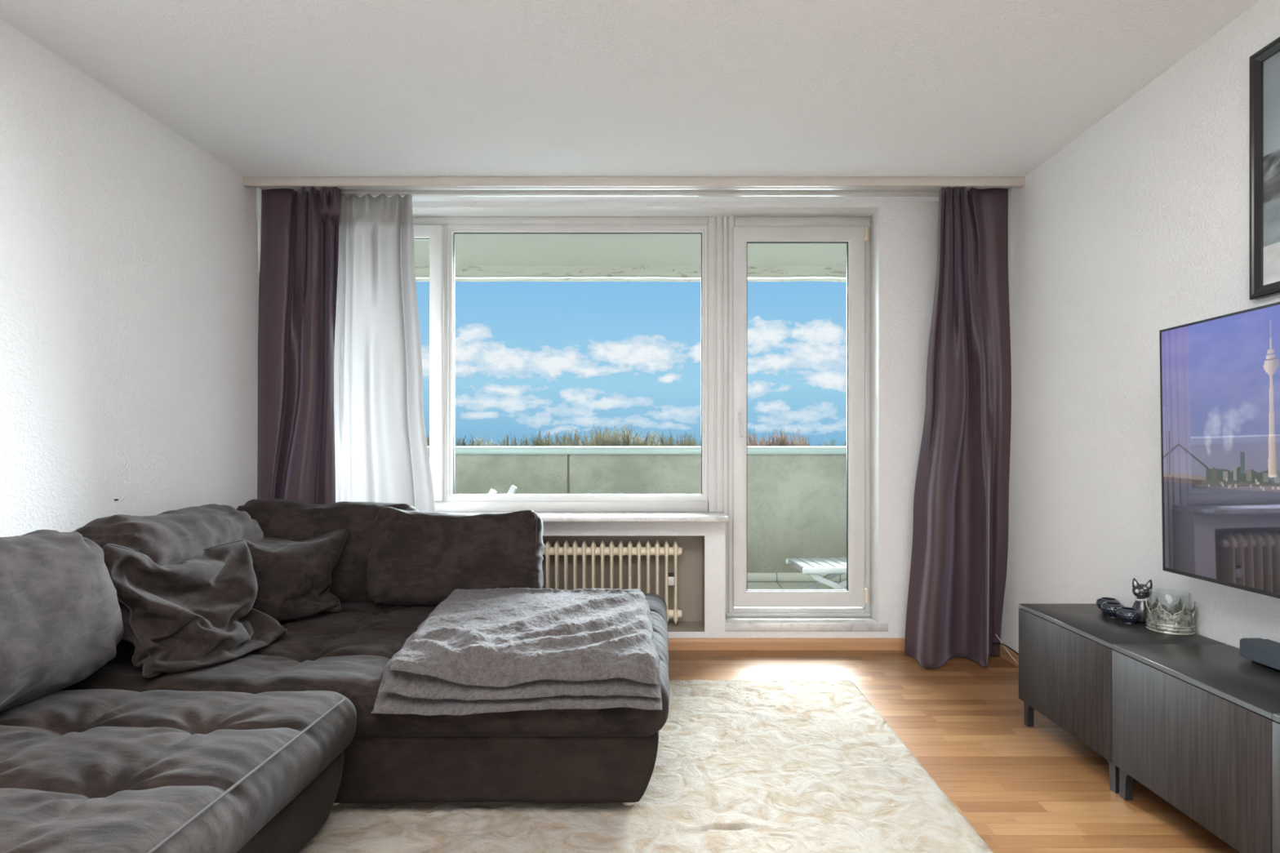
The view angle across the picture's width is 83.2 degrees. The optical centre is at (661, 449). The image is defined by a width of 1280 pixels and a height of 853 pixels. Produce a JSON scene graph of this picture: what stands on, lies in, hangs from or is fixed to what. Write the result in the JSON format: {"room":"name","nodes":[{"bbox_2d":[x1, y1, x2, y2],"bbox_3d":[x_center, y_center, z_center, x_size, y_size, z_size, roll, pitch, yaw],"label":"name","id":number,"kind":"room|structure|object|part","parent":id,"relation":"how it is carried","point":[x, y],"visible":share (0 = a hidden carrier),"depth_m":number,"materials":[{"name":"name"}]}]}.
{"room":"living room","nodes":[
{"label":"living room","id":0,"kind":"room"},
{"bbox_2d":[0,18,263,537],"bbox_3d":[-2.165,-0.070,-0.175,0.150,2.580,8.850,0,0,0],"label":"wall","id":1,"kind":"structure","parent":0,"point":[130,253],"depth_m":2.75,"materials":[{"name":"paint"}]},
{"bbox_2d":[0,0,1259,201],"bbox_3d":[-0.140,-1.440,-0.250,4.200,0.160,9.000,0,0,0],"label":"ceiling","id":2,"kind":"structure","parent":0,"point":[261,87],"depth_m":2.61,"materials":[{"name":"paint"}]},
{"bbox_2d":[294,190,968,196],"bbox_3d":[-0.140,-1.350,3.800,3.860,0.020,0.040,0,0,0],"label":"curtain rail","id":3,"kind":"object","parent":2,"relation":"attached to","point":[347,193],"depth_m":3.78,"materials":[{"name":"white metal"}]},
{"bbox_2d":[243,176,1024,186],"bbox_3d":[-0.140,-1.337,3.600,3.900,0.045,0.018,0,0,0],"label":"trim","id":4,"kind":"structure","parent":2,"relation":"attached to","point":[248,181],"depth_m":3.59,"materials":[{"name":"paint"}]},
{"bbox_2d":[257,186,1011,189],"bbox_3d":[-0.140,-1.350,3.700,3.860,0.020,0.040,0,0,0],"label":"trim","id":5,"kind":"structure","parent":2,"relation":"attached to","point":[260,188],"depth_m":3.70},
{"bbox_2d":[257,186,341,504],"bbox_3d":[-1.899,-0.129,3.686,0.491,2.418,0.165,0,0,3],"label":"curtain","id":6,"kind":"object","parent":5,"relation":"hanging from","point":[298,277],"visible":0.62,"depth_m":3.69,"materials":[{"name":"purple fabric"}]},
{"bbox_2d":[333,193,435,511],"bbox_3d":[-1.459,-0.149,3.770,0.609,2.378,0.148,0,0,0],"label":"curtain","id":7,"kind":"object","parent":5,"relation":"hanging from","point":[381,453],"visible":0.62,"depth_m":3.77,"materials":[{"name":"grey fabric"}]},
{"bbox_2d":[904,186,1011,668],"bbox_3d":[1.554,-0.123,3.699,0.533,2.430,0.246,0,0,0],"label":"curtain","id":8,"kind":"object","parent":5,"relation":"hanging from","point":[958,567],"visible":1,"depth_m":3.71,"materials":[{"name":"purple fabric"}]},
{"bbox_2d":[412,201,938,638],"bbox_3d":[-0.140,-0.070,4.105,3.900,2.580,0.310,0,0,0],"label":"wall","id":9,"kind":"structure","parent":0,"point":[904,234],"depth_m":3.95,"materials":[{"name":"paint"}]},
{"bbox_2d":[413,216,708,511],"bbox_3d":[-0.840,-0.485,4.095,2.220,1.686,0.171,0,0,0],"label":"window","id":10,"kind":"structure","parent":9,"relation":"in","point":[440,231],"depth_m":4.11,"materials":[{"name":"white plastic"}]},
{"bbox_3d":[-1.572,-0.488,4.100,0.656,1.564,0.060,0,0,0],"label":"sash","id":11,"kind":"part","parent":10,"relation":"part of","materials":[{"name":"white plastic"}]},
{"bbox_3d":[-0.840,-1.305,4.145,2.220,0.046,0.070,0,0,0],"label":"frame","id":12,"kind":"part","parent":10,"relation":"part of","materials":[{"name":"white plastic"}]},
{"bbox_3d":[-0.840,0.327,4.145,2.220,0.061,0.070,0,0,0],"label":"frame","id":13,"kind":"part","parent":10,"relation":"part of","materials":[{"name":"white plastic"}]},
{"bbox_2d":[437,511,728,521],"bbox_3d":[-0.799,0.370,3.965,2.302,0.025,0.350,0,0,0],"label":"window sill","id":14,"kind":"structure","parent":9,"relation":"attached to","point":[544,516],"depth_m":3.84,"materials":[{"name":"grey stone"}]},
{"bbox_2d":[542,539,682,626],"bbox_3d":[-0.661,0.759,4.104,1.550,0.486,0.177,0,0,0],"label":"radiator","id":15,"kind":"object","parent":9,"relation":"attached to","point":[670,579],"visible":0.3,"depth_m":4.03,"materials":[{"name":"beige metal"}]},
{"bbox_2d":[667,638,905,650],"bbox_3d":[-0.140,1.068,3.943,3.900,0.064,0.013,0,0,0],"label":"baseboard","id":16,"kind":"structure","parent":9,"relation":"attached to","point":[674,644],"depth_m":3.94,"materials":[{"name":"brown wood"}]},
{"bbox_2d":[707,216,871,617],"bbox_3d":[0.726,-0.186,4.095,0.926,2.283,0.171,0,0,0],"label":"door","id":17,"kind":"structure","parent":9,"relation":"in","point":[728,237],"depth_m":4.08,"materials":[{"name":"white plastic"}]},
{"bbox_3d":[0.441,-0.192,4.066,0.028,0.075,0.012,0,0,0],"label":"handle plate","id":18,"kind":"part","parent":17,"relation":"part of","materials":[{"name":"white plastic"}]},
{"bbox_3d":[0.443,-0.137,4.040,0.021,0.145,0.061,0,0,0],"label":"handle","id":19,"kind":"part","parent":17,"relation":"part of","materials":[{"name":"white plastic"}]},
{"bbox_3d":[0.784,0.932,4.145,0.746,0.046,0.070,0,0,0],"label":"frame","id":20,"kind":"part","parent":17,"relation":"part of","materials":[{"name":"white plastic"}]},
{"bbox_3d":[0.800,-1.298,4.145,0.778,0.061,0.070,0,0,0],"label":"frame","id":21,"kind":"part","parent":17,"relation":"part of","materials":[{"name":"white plastic"}]},
{"bbox_3d":[1.173,-0.156,4.145,0.032,2.222,0.070,0,0,0],"label":"frame","id":22,"kind":"part","parent":17,"relation":"part of","materials":[{"name":"white plastic"}]},
{"bbox_2d":[725,616,888,631],"bbox_3d":[0.793,0.977,4.057,0.892,0.044,0.226,0,0,0],"label":"trim","id":23,"kind":"structure","parent":9,"relation":"attached to","point":[732,624],"depth_m":3.94,"materials":[{"name":"grey stone"}]},
{"bbox_2d":[667,650,1239,852],"bbox_3d":[-0.140,1.160,-0.325,3.900,0.120,8.550,0,0,0],"label":"floor","id":24,"kind":"structure","parent":0,"point":[1038,788],"depth_m":2.61,"materials":[{"name":"brown wood"}]},
{"bbox_2d":[299,679,993,852],"bbox_3d":[-0.325,1.087,2.070,2.457,0.025,2.647,0,0,0],"label":"rug","id":25,"kind":"object","parent":24,"relation":"on","point":[741,766],"visible":0.5,"depth_m":2.18,"materials":[{"name":"beige fur"}]},
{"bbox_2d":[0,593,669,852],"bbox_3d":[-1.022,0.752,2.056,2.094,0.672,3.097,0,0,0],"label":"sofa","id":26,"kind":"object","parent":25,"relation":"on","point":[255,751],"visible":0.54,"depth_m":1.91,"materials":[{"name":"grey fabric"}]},
{"bbox_2d":[0,529,124,711],"bbox_3d":[-1.766,0.457,1.753,0.429,0.467,0.894,0,0,-2],"label":"cushion","id":27,"kind":"object","parent":26,"relation":"on","point":[61,620],"visible":1,"depth_m":1.88,"materials":[{"name":"fabric"}]},
{"bbox_2d":[71,503,263,661],"bbox_3d":[-1.777,0.459,2.620,0.403,0.487,0.827,0,0,-2],"label":"cushion","id":28,"kind":"object","parent":26,"relation":"on","point":[172,537],"visible":0.36,"depth_m":2.44,"materials":[{"name":"fabric"}]},
{"bbox_3d":[-1.420,0.755,1.283,1.165,0.190,1.552,0,0,0],"label":"seat","id":29,"kind":"part","parent":26,"relation":"part of","materials":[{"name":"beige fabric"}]},
{"bbox_2d":[102,539,288,677],"bbox_3d":[-1.530,0.479,2.398,0.393,0.384,0.582,0,0,14],"label":"throw pillow","id":30,"kind":"object","parent":26,"relation":"on","point":[191,614],"visible":0.94,"depth_m":2.28,"materials":[{"name":"fabric"}]},
{"bbox_2d":[236,498,320,541],"bbox_3d":[-1.738,0.469,3.288,0.541,0.482,0.346,0,0,-6],"label":"cushion","id":31,"kind":"object","parent":26,"relation":"on","point":[277,518],"visible":0.19,"depth_m":3.19,"materials":[{"name":"fabric"}]},
{"bbox_2d":[241,529,347,621],"bbox_3d":[-1.533,0.485,2.897,0.514,0.374,0.322,0,0,-28],"label":"throw pillow","id":32,"kind":"object","parent":26,"relation":"on","point":[294,578],"visible":0.7,"depth_m":2.84,"materials":[{"name":"fabric"}]},
{"bbox_3d":[-0.984,0.761,2.762,2.018,0.185,1.381,0,0,0],"label":"seat","id":33,"kind":"part","parent":26,"relation":"part of","materials":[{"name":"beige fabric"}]},
{"bbox_2d":[311,501,418,602],"bbox_3d":[-1.387,0.477,3.302,0.575,0.473,0.328,0,0,-1],"label":"cushion","id":34,"kind":"object","parent":26,"relation":"on","point":[348,584],"visible":0.38,"depth_m":3.19,"materials":[{"name":"fabric"}]},
{"bbox_2d":[366,506,545,605],"bbox_3d":[-0.904,0.480,3.191,0.758,0.447,0.302,0,0,-2],"label":"cushion","id":35,"kind":"object","parent":26,"relation":"on","point":[415,557],"visible":0.92,"depth_m":3.09,"materials":[{"name":"fabric"}]},
{"bbox_2d":[370,587,662,715],"bbox_3d":[-0.465,0.660,2.563,0.885,0.189,1.115,0,0,-3],"label":"throw blanket","id":36,"kind":"object","parent":26,"relation":"on","point":[497,650],"visible":1,"depth_m":2.11,"materials":[{"name":"grey fabric"}]},
{"bbox_2d":[991,642,1018,655],"bbox_3d":[1.754,1.052,3.299,0.088,0.091,1.003,0,0,3],"label":"cable","id":37,"kind":"object","parent":24,"relation":"on","point":[991,642],"visible":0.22,"depth_m":3.70,"materials":[{"name":"black plastic"}]},
{"bbox_2d":[995,634,1018,664],"bbox_3d":[1.778,1.018,3.431,0.035,0.160,0.862,0,0,-2],"label":"cable","id":38,"kind":"object","parent":24,"relation":"on","point":[995,634],"visible":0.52,"depth_m":3.71,"materials":[{"name":"white plastic"}]},
{"bbox_2d":[1018,604,1224,793],"bbox_3d":[1.613,0.860,2.590,0.365,0.480,0.599,0,0,0],"label":"tv cabinet","id":39,"kind":"object","parent":24,"relation":"on","point":[1065,650],"visible":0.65,"depth_m":2.54,"materials":[{"name":"black wood"}]},
{"bbox_3d":[1.460,1.050,2.847,0.024,0.100,0.066,0,0,0],"label":"leg","id":40,"kind":"part","parent":39,"relation":"part of","materials":[{"name":"black wood"}]},
{"bbox_3d":[1.439,0.819,2.590,0.018,0.360,0.596,0,0,0],"label":"door","id":41,"kind":"part","parent":39,"relation":"part of","materials":[{"name":"black wood"}]},
{"bbox_2d":[1096,597,1120,608],"bbox_3d":[1.702,0.595,2.745,0.082,0.051,0.081,0,0,9],"label":"bowl","id":42,"kind":"object","parent":39,"relation":"on","point":[1100,601],"visible":0.34,"depth_m":2.74,"materials":[{"name":"black ceramic"}]},
{"bbox_2d":[1100,601,1125,617],"bbox_3d":[1.670,0.595,2.665,0.082,0.051,0.081,0,0,-13],"label":"bowl","id":43,"kind":"object","parent":39,"relation":"on","point":[1108,608],"visible":0.74,"depth_m":2.65,"materials":[{"name":"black ceramic"}]},
{"bbox_3d":[1.460,1.050,2.333,0.024,0.100,0.066,0,0,0],"label":"leg","id":44,"kind":"part","parent":39,"relation":"part of","materials":[{"name":"black wood"}]},
{"bbox_3d":[1.614,0.628,2.590,0.362,0.016,0.599,0,0,0],"label":"panel","id":45,"kind":"part","parent":39,"relation":"part of","materials":[{"name":"black wood"}]},
{"bbox_2d":[1115,607,1142,623],"bbox_3d":[1.668,0.595,2.575,0.082,0.051,0.081,0,0,-21],"label":"bowl","id":46,"kind":"object","parent":39,"relation":"on","point":[1126,615],"visible":1,"depth_m":2.55,"materials":[{"name":"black ceramic"}]},
{"bbox_2d":[1132,577,1152,622],"bbox_3d":[1.736,0.544,2.603,0.073,0.154,0.104,0,0,21],"label":"cat figurine","id":47,"kind":"object","parent":39,"relation":"on","point":[1141,591],"visible":0.8,"depth_m":2.58,"materials":[{"name":"grey ceramic"}]},
{"bbox_2d":[1145,595,1195,635],"bbox_3d":[1.736,0.553,2.460,0.139,0.132,0.139,0,0,-44],"label":"candle holder","id":48,"kind":"object","parent":39,"relation":"on","point":[1176,620],"visible":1,"depth_m":2.42,"materials":[{"name":"grey metal"}]},
{"bbox_2d":[1111,644,1279,852],"bbox_3d":[1.613,0.860,1.990,0.365,0.480,0.599,0,0,0],"label":"tv cabinet","id":49,"kind":"object","parent":24,"relation":"on","point":[1192,723],"visible":0.98,"depth_m":1.96,"materials":[{"name":"black wood"}]},
{"bbox_3d":[1.460,1.050,2.247,0.024,0.100,0.066,0,0,0],"label":"leg","id":50,"kind":"part","parent":49,"relation":"part of","materials":[{"name":"black wood"}]},
{"bbox_3d":[1.614,0.628,1.990,0.362,0.016,0.599,0,0,0],"label":"panel","id":51,"kind":"part","parent":49,"relation":"part of","materials":[{"name":"black wood"}]},
{"bbox_2d":[1240,638,1279,670],"bbox_3d":[1.746,0.590,1.687,0.083,0.060,0.900,0,0,0],"label":"soundbar","id":52,"kind":"object","parent":49,"relation":"on","point":[1264,652],"visible":1,"depth_m":2.06,"materials":[{"name":"grey plastic"}]},
{"bbox_2d":[1271,713,1279,852],"bbox_3d":[1.613,0.860,1.390,0.365,0.480,0.599,0,0,0],"label":"tv cabinet","id":53,"kind":"object","parent":24,"relation":"on","point":[1275,717],"visible":1,"depth_m":1.68,"materials":[{"name":"black wood"}]},
{"bbox_2d":[1000,0,1279,653],"bbox_3d":[1.885,-0.070,-0.175,0.150,2.580,8.850,0,0,0],"label":"wall","id":54,"kind":"structure","parent":0,"point":[1137,228],"depth_m":2.84,"materials":[{"name":"paint"}]},
{"bbox_2d":[1000,644,1018,666],"bbox_3d":[1.804,1.068,-0.332,0.013,0.064,8.537,0,0,0],"label":"baseboard","id":55,"kind":"structure","parent":54,"relation":"attached to","point":[1004,654],"depth_m":3.73,"materials":[{"name":"brown wood"}]},
{"bbox_2d":[1159,302,1279,598],"bbox_3d":[1.706,0.004,1.653,0.182,0.785,1.385,-1,0,0],"label":"television","id":56,"kind":"object","parent":54,"relation":"attached to","point":[1220,375],"visible":1,"depth_m":2.09,"materials":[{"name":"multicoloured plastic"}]},
{"bbox_2d":[1249,36,1279,299],"bbox_3d":[1.795,-0.823,1.887,0.028,0.739,0.600,0,0,0],"label":"framed picture","id":57,"kind":"object","parent":54,"relation":"attached to","point":[1264,64],"visible":1,"depth_m":2.15,"materials":[{"name":"black plastic"}]},
{"bbox_2d":[1263,51,1279,284],"bbox_3d":[1.797,-0.823,1.887,0.001,0.671,0.540,0,0,0],"label":"print","id":58,"kind":"object","parent":57,"relation":"attached to","point":[1271,65],"depth_m":2.12},
{"label":"outside","id":59,"kind":"structure","parent":0,"visible":0},
{"bbox_3d":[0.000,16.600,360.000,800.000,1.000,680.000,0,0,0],"label":"ground","id":60,"kind":"structure","parent":59,"visible":0},
{"bbox_2d":[426,435,429,445],"bbox_3d":[-30.343,6.890,92.445,10.119,18.420,9.645,0,0,-17],"label":"bare tree","id":61,"kind":"object","parent":60,"relation":"on","point":[427,439],"visible":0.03,"depth_m":92.06,"materials":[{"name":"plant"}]},
{"bbox_2d":[454,433,479,445],"bbox_3d":[-24.304,7.099,87.810,9.295,18.001,9.545,0,0,-36],"label":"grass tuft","id":62,"kind":"object","parent":60,"relation":"on","point":[463,443],"visible":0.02,"depth_m":87.44,"materials":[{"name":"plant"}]},
{"bbox_2d":[466,435,501,445],"bbox_3d":[-23.895,7.073,95.515,9.918,18.054,9.453,0,0,33],"label":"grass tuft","id":63,"kind":"object","parent":60,"relation":"on","point":[477,439],"visible":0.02,"depth_m":95.40,"materials":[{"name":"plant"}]},
{"bbox_2d":[486,432,528,445],"bbox_3d":[-19.727,6.954,90.541,9.373,18.292,9.472,0,0,-27],"label":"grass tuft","id":64,"kind":"object","parent":60,"relation":"on","point":[503,440],"visible":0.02,"depth_m":89.42,"materials":[{"name":"green plant"}]},
{"bbox_2d":[511,434,551,445],"bbox_3d":[-17.307,7.028,96.372,9.621,18.145,9.369,0,0,26],"label":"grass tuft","id":65,"kind":"object","parent":60,"relation":"on","point":[526,440],"visible":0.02,"depth_m":96.29,"materials":[{"name":"green plant"}]},
{"bbox_2d":[524,428,580,445],"bbox_3d":[-14.582,6.759,92.053,9.782,18.681,10.263,0,0,20],"label":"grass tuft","id":66,"kind":"object","parent":60,"relation":"on","point":[546,442],"visible":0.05,"depth_m":91.63,"materials":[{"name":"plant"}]},
{"bbox_2d":[543,428,601,445],"bbox_3d":[-10.562,6.684,87.368,9.650,18.832,9.752,0,0,-7],"label":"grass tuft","id":67,"kind":"object","parent":60,"relation":"on","point":[577,437],"visible":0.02,"depth_m":87.63,"materials":[{"name":"green plant"}]},
{"bbox_2d":[569,424,622,445],"bbox_3d":[-7.618,6.412,92.176,10.005,19.376,10.274,0,0,-33],"label":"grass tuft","id":68,"kind":"object","parent":60,"relation":"on","point":[597,435],"visible":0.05,"depth_m":90.67,"materials":[{"name":"green plant"}]},
{"bbox_2d":[599,422,654,445],"bbox_3d":[-4.592,6.402,89.451,10.656,19.397,10.157,0,0,15],"label":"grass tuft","id":69,"kind":"object","parent":60,"relation":"on","point":[626,438],"visible":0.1,"depth_m":88.62,"materials":[{"name":"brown plant"}]},
{"bbox_2d":[630,429,666,445],"bbox_3d":[-2.376,6.646,93.661,9.791,18.908,9.689,0,0,-29],"label":"bare tree","id":70,"kind":"object","parent":60,"relation":"on","point":[651,434],"visible":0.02,"depth_m":94.29,"materials":[{"name":"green plant"}]},
{"bbox_2d":[645,430,692,445],"bbox_3d":[0.662,6.869,90.234,9.533,18.462,9.789,0,0,17],"label":"bare tree","id":71,"kind":"object","parent":60,"relation":"on","point":[663,442],"visible":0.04,"depth_m":89.89,"materials":[{"name":"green plant"}]},
{"bbox_2d":[672,432,701,445],"bbox_3d":[3.582,6.868,93.877,9.668,18.464,10.143,0,0,1],"label":"bare tree","id":72,"kind":"object","parent":60,"relation":"on","point":[694,442],"visible":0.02,"depth_m":93.62,"materials":[{"name":"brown plant"}]},
{"bbox_2d":[746,430,795,445],"bbox_3d":[11.576,6.818,84.485,9.843,18.564,9.586,0,0,-14],"label":"bare tree","id":73,"kind":"object","parent":60,"relation":"on","point":[753,442],"visible":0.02,"depth_m":84.43,"materials":[{"name":"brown plant"}]},
{"bbox_2d":[751,428,809,445],"bbox_3d":[14.413,6.671,85.761,9.875,18.859,10.360,0,0,-12],"label":"bare tree","id":74,"kind":"object","parent":60,"relation":"on","point":[799,440],"visible":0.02,"depth_m":85.33,"materials":[{"name":"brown plant"}]},
{"bbox_2d":[821,437,846,445],"bbox_3d":[23.521,7.209,95.748,9.428,17.782,9.182,0,0,45],"label":"bare tree","id":75,"kind":"object","parent":60,"relation":"on","point":[833,442],"visible":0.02,"depth_m":95.80,"materials":[{"name":"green plant"}]},
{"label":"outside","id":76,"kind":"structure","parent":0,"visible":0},
{"bbox_2d":[746,582,846,589],"bbox_3d":[-0.500,1.140,5.040,12.000,0.180,1.560,0,0,0],"label":"floor","id":77,"kind":"structure","parent":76,"point":[750,585],"depth_m":5.54,"materials":[{"name":"tile"}]},
{"bbox_2d":[488,485,516,493],"bbox_3d":[-1.402,0.659,4.849,0.731,0.810,0.607,0,0,4],"label":"garden chair","id":78,"kind":"object","parent":77,"relation":"on","point":[513,489],"visible":0.06,"depth_m":5.05,"materials":[{"name":"white plastic"}]},
{"bbox_3d":[-1.193,0.476,4.594,0.045,0.495,0.030,30,2,3],"label":"backrest rail","id":79,"kind":"part","parent":78,"relation":"part of","materials":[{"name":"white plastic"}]},
{"bbox_3d":[-1.160,0.476,5.072,0.045,0.495,0.030,30,2,3],"label":"backrest rail","id":80,"kind":"part","parent":78,"relation":"part of","materials":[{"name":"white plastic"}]},
{"bbox_2d":[427,445,846,582],"bbox_3d":[-0.491,0.613,5.768,12.017,1.274,0.195,0,0,0],"label":"parapet","id":81,"kind":"object","parent":77,"relation":"on","point":[797,495],"visible":0.1,"depth_m":5.70,"materials":[{"name":"concrete"}]},
{"bbox_3d":[-2.188,0.645,5.760,2.876,1.210,0.120,0,0,0],"label":"panel","id":82,"kind":"part","parent":81,"relation":"part of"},
{"bbox_3d":[-0.500,-0.018,5.768,12.000,0.013,0.195,0,0,0],"label":"edge trim","id":83,"kind":"part","parent":81,"relation":"part of","materials":[{"name":"metal"}]},
{"bbox_3d":[0.713,0.645,5.760,2.892,1.210,0.120,0,0,0],"label":"panel","id":84,"kind":"part","parent":81,"relation":"part of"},
{"bbox_2d":[785,557,846,589],"bbox_3d":[1.141,0.905,4.855,0.520,0.290,0.412,0,0,-6],"label":"folding table","id":85,"kind":"object","parent":77,"relation":"on","point":[813,567],"visible":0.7,"depth_m":4.72,"materials":[{"name":"white plastic"}]},
{"bbox_3d":[1.131,0.914,5.025,0.445,0.271,0.018,0,0,-6],"label":"leg","id":86,"kind":"part","parent":85,"relation":"part of","materials":[{"name":"white plastic"}]},
{"bbox_3d":[1.120,0.784,5.049,0.520,0.042,0.022,0,0,-6],"label":"rail","id":87,"kind":"part","parent":85,"relation":"part of","materials":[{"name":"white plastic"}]},
{"bbox_3d":[1.118,0.914,4.993,0.445,0.271,0.018,0,0,-6],"label":"leg","id":88,"kind":"part","parent":85,"relation":"part of","materials":[{"name":"white plastic"}]},
{"bbox_3d":[1.161,0.784,4.661,0.520,0.042,0.022,0,0,-6],"label":"rail","id":89,"kind":"part","parent":85,"relation":"part of","materials":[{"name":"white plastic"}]},
{"bbox_3d":[1.165,0.914,4.697,0.445,0.271,0.018,0,0,-6],"label":"leg","id":90,"kind":"part","parent":85,"relation":"part of","materials":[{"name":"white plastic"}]},
{"bbox_3d":[1.146,0.914,4.725,0.445,0.271,0.018,0,0,-6],"label":"leg","id":91,"kind":"part","parent":85,"relation":"part of","materials":[{"name":"white plastic"}]},
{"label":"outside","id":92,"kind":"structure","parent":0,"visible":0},
{"bbox_2d":[413,234,846,282],"bbox_3d":[-0.500,-1.503,5.050,12.000,0.295,1.580,0,0,0],"label":"soffit","id":93,"kind":"structure","parent":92,"point":[477,257],"depth_m":5.48,"materials":[{"name":"paint"}]}
]}

